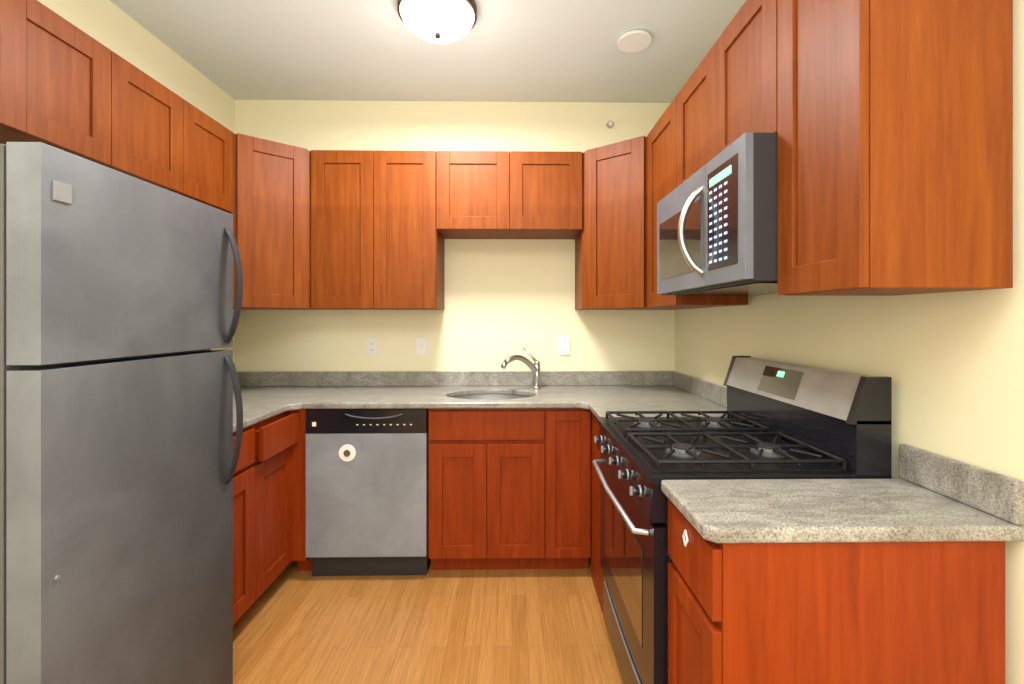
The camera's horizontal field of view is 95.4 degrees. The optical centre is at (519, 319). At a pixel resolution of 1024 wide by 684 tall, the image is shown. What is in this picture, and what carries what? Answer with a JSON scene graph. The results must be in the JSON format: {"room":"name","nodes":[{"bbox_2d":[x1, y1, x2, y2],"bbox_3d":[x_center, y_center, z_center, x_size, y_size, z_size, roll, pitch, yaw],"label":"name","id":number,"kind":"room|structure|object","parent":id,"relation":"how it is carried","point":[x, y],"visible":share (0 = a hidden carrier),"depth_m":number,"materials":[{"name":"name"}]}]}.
{"room":"kitchen","nodes":[
{"label":"kitchen","id":0,"kind":"room"},
{"bbox_2d":[37,0,234,363],"bbox_3d":[-1.819,-0.035,0.516,0.100,2.730,4.890,0,0,-1],"label":"wall","id":1,"kind":"structure","parent":0,"point":[111,26],"depth_m":2.25,"materials":[{"name":"beige paint"}]},
{"bbox_2d":[0,0,232,212],"bbox_3d":[-1.623,-0.757,1.844,0.330,0.414,1.098,0,0,-1],"label":"upper cabinet","id":2,"kind":"object","parent":1,"relation":"attached to","point":[67,86],"visible":0.96,"depth_m":1.62,"materials":[{"name":"brown wood"}]},
{"bbox_2d":[232,557,623,683],"bbox_3d":[-0.364,1.355,0.539,3.011,0.050,5.090,0,0,-1],"label":"floor","id":3,"kind":"structure","parent":0,"point":[293,625],"depth_m":2.00,"materials":[{"name":"brown wood"}]},
{"bbox_2d":[0,142,242,683],"bbox_3d":[-1.361,0.476,1.324,0.782,1.708,0.681,0,0,-1],"label":"fridge","id":4,"kind":"object","parent":3,"relation":"on","point":[119,378],"visible":1,"depth_m":1.17,"materials":[{"name":"metal"}]},
{"bbox_2d":[233,409,311,626],"bbox_3d":[-1.437,0.891,2.077,0.709,0.878,0.811,0,0,-1],"label":"base cabinet","id":5,"kind":"object","parent":3,"relation":"on","point":[269,511],"visible":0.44,"depth_m":2.13,"materials":[{"name":"brown wood"}]},
{"bbox_2d":[233,386,726,432],"bbox_3d":[-0.392,0.436,2.335,2.807,0.032,1.294,0,0,-1],"label":"countertop","id":6,"kind":"structure","parent":5,"relation":"on","point":[260,403],"depth_m":2.46,"materials":[{"name":"stone"}]},
{"bbox_2d":[452,394,529,399],"bbox_3d":[-0.161,0.542,2.648,0.572,0.178,0.419,0,0,-1],"label":"sink","id":7,"kind":"object","parent":6,"relation":"in","point":[491,396],"visible":0.08,"depth_m":2.83,"materials":[{"name":"metal"}]},
{"bbox_2d":[500,347,541,388],"bbox_3d":[0.015,0.295,2.803,0.252,0.250,0.191,0,0,-1],"label":"faucet","id":8,"kind":"object","parent":6,"relation":"on","point":[535,368],"visible":1,"depth_m":2.84,"materials":[{"name":"silver metal"}]},
{"bbox_2d":[306,409,430,575],"bbox_3d":[-0.783,0.892,2.639,0.610,0.875,0.557,0,0,-1],"label":"dishwasher","id":9,"kind":"object","parent":3,"relation":"on","point":[366,492],"visible":0.9,"depth_m":2.37,"materials":[{"name":"metal"}]},
{"bbox_2d":[428,408,590,569],"bbox_3d":[-0.053,0.891,2.691,0.842,0.878,0.593,0,0,-1],"label":"base cabinet","id":10,"kind":"object","parent":3,"relation":"on","point":[509,488],"visible":0.92,"depth_m":2.40,"materials":[{"name":"brown wood"}]},
{"bbox_2d":[591,412,602,612],"bbox_3d":[0.680,0.891,2.216,0.607,0.878,0.418,0,0,-1],"label":"base cabinet","id":11,"kind":"object","parent":3,"relation":"on","point":[597,574],"visible":0.15,"depth_m":2.29,"materials":[{"name":"brown wood"}]},
{"bbox_2d":[592,356,891,683],"bbox_3d":[0.645,0.742,1.620,0.696,1.177,0.754,0,0,-1],"label":"stove","id":12,"kind":"object","parent":3,"relation":"on","point":[782,420],"visible":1,"depth_m":1.42,"materials":[{"name":"black metal"}]},
{"bbox_2d":[668,499,1004,683],"bbox_3d":[0.692,0.891,1.094,0.612,0.878,0.282,0,0,-1],"label":"base cabinet","id":13,"kind":"object","parent":3,"relation":"on","point":[852,613],"visible":0.85,"depth_m":0.95,"materials":[{"name":"brown wood"}]},
{"bbox_2d":[661,444,1023,542],"bbox_3d":[0.703,0.390,1.089,0.656,0.124,0.295,0,0,-1],"label":"countertop","id":14,"kind":"structure","parent":13,"relation":"on","point":[930,497],"depth_m":1.02,"materials":[{"name":"stone"}]},
{"bbox_2d":[110,0,745,102],"bbox_3d":[-0.364,-1.425,0.539,3.011,0.050,5.090,0,0,-1],"label":"ceiling","id":15,"kind":"structure","parent":0,"point":[500,51],"depth_m":2.41,"materials":[{"name":"white paint"}]},
{"bbox_2d":[397,0,476,43],"bbox_3d":[-0.365,-1.331,2.084,0.350,0.133,0.350,0,0,-1],"label":"ceiling light","id":16,"kind":"object","parent":15,"relation":"attached to","point":[441,21],"visible":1,"depth_m":2.02,"materials":[{"name":"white glass"}]},
{"bbox_2d":[617,30,651,52],"bbox_3d":[0.574,-1.388,2.319,0.168,0.020,0.168,0,0,-1],"label":"smoke detector","id":17,"kind":"object","parent":15,"relation":"attached to","point":[632,41],"visible":1,"depth_m":2.31,"materials":[{"name":"white plastic"}]},
{"bbox_2d":[235,100,674,371],"bbox_3d":[-0.403,-0.035,3.034,3.011,2.730,0.100,0,0,-1],"label":"wall","id":18,"kind":"structure","parent":0,"point":[504,299],"depth_m":2.99,"materials":[{"name":"beige paint"}]},
{"bbox_2d":[230,133,327,309],"bbox_3d":[-1.492,-0.514,2.680,0.618,0.899,0.570,0,0,-1],"label":"upper cabinet","id":19,"kind":"object","parent":18,"relation":"attached to","point":[271,213],"visible":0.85,"depth_m":2.52,"materials":[{"name":"brown wood"}]},
{"bbox_2d":[366,338,377,355],"bbox_3d":[-0.937,0.172,2.969,0.072,0.116,0.010,0,0,-1],"label":"electrical outlet","id":20,"kind":"object","parent":18,"relation":"attached to","point":[371,346],"visible":1,"depth_m":2.97,"materials":[{"name":"white plastic"}]},
{"bbox_2d":[311,150,443,309],"bbox_3d":[-0.830,-0.514,2.810,0.710,0.899,0.330,0,0,-1],"label":"upper cabinet","id":21,"kind":"object","parent":18,"relation":"attached to","point":[377,240],"visible":0.98,"depth_m":2.65,"materials":[{"name":"brown wood"}]},
{"bbox_2d":[415,338,426,355],"bbox_3d":[-0.626,0.172,2.973,0.072,0.116,0.012,0,0,-1],"label":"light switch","id":22,"kind":"object","parent":18,"relation":"attached to","point":[420,346],"visible":1,"depth_m":2.97,"materials":[{"name":"white plastic"}]},
{"bbox_2d":[237,371,668,385],"bbox_3d":[-0.402,0.374,2.969,2.807,0.092,0.026,0,0,-1],"label":"backsplash","id":23,"kind":"structure","parent":18,"relation":"attached to","point":[343,378],"depth_m":2.96,"materials":[{"name":"stone"}]},
{"bbox_2d":[437,151,581,238],"bbox_3d":[-0.057,-0.741,2.822,0.836,0.446,0.330,0,0,-1],"label":"upper cabinet","id":24,"kind":"object","parent":18,"relation":"attached to","point":[509,195],"visible":1,"depth_m":2.66,"materials":[{"name":"brown wood"}]},
{"bbox_2d":[558,336,569,354],"bbox_3d":[0.288,0.164,2.988,0.072,0.116,0.010,0,0,-1],"label":"electrical outlet","id":25,"kind":"object","parent":18,"relation":"attached to","point":[563,345],"visible":1,"depth_m":2.99,"materials":[{"name":"white plastic"}]},
{"bbox_2d":[606,121,613,127],"bbox_3d":[0.583,-1.255,2.986,0.044,0.044,0.022,0,0,-1],"label":"sprinkler","id":26,"kind":"object","parent":18,"relation":"attached to","point":[609,124],"visible":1,"depth_m":2.98,"materials":[{"name":"silver metal"}]},
{"bbox_2d":[675,0,1023,683],"bbox_3d":[1.091,-0.035,0.562,0.100,2.730,4.890,0,0,-1],"label":"wall","id":27,"kind":"structure","parent":0,"point":[951,364],"depth_m":1.16,"materials":[{"name":"beige paint"}]},
{"bbox_2d":[575,136,690,309],"bbox_3d":[0.669,-0.514,2.714,0.613,0.899,0.570,0,0,-1],"label":"upper cabinet","id":28,"kind":"object","parent":27,"relation":"attached to","point":[611,256],"visible":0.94,"depth_m":2.55,"materials":[{"name":"brown wood"}]},
{"bbox_2d":[647,97,747,307],"bbox_3d":[0.827,-0.514,2.217,0.313,0.899,0.428,0,0,-1],"label":"upper cabinet","id":29,"kind":"object","parent":27,"relation":"attached to","point":[661,160],"visible":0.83,"depth_m":2.23,"materials":[{"name":"brown wood"}]},
{"bbox_2d":[669,371,726,407],"bbox_3d":[0.998,0.374,2.491,0.022,0.092,0.958,0,0,-1],"label":"backsplash","id":30,"kind":"structure","parent":27,"relation":"attached to","point":[713,392],"depth_m":2.53,"materials":[{"name":"stone"}]},
{"bbox_2d":[676,0,776,187],"bbox_3d":[0.836,-0.733,1.623,0.313,0.462,0.760,0,0,-1],"label":"upper cabinet","id":31,"kind":"object","parent":27,"relation":"attached to","point":[726,96],"visible":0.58,"depth_m":1.51,"materials":[{"name":"brown wood"}]},
{"bbox_2d":[657,132,776,295],"bbox_3d":[0.774,-0.301,1.622,0.497,0.398,0.756,0,0,-1],"label":"microwave","id":32,"kind":"object","parent":31,"relation":"attached to","point":[717,225],"visible":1,"depth_m":1.38,"materials":[{"name":"metal"}]},
{"bbox_2d":[777,0,1012,295],"bbox_3d":[0.844,-0.514,1.093,0.313,0.899,0.300,0,0,-1],"label":"upper cabinet","id":33,"kind":"object","parent":27,"relation":"attached to","point":[894,147],"visible":1,"depth_m":0.94,"materials":[{"name":"brown wood"}]}
]}

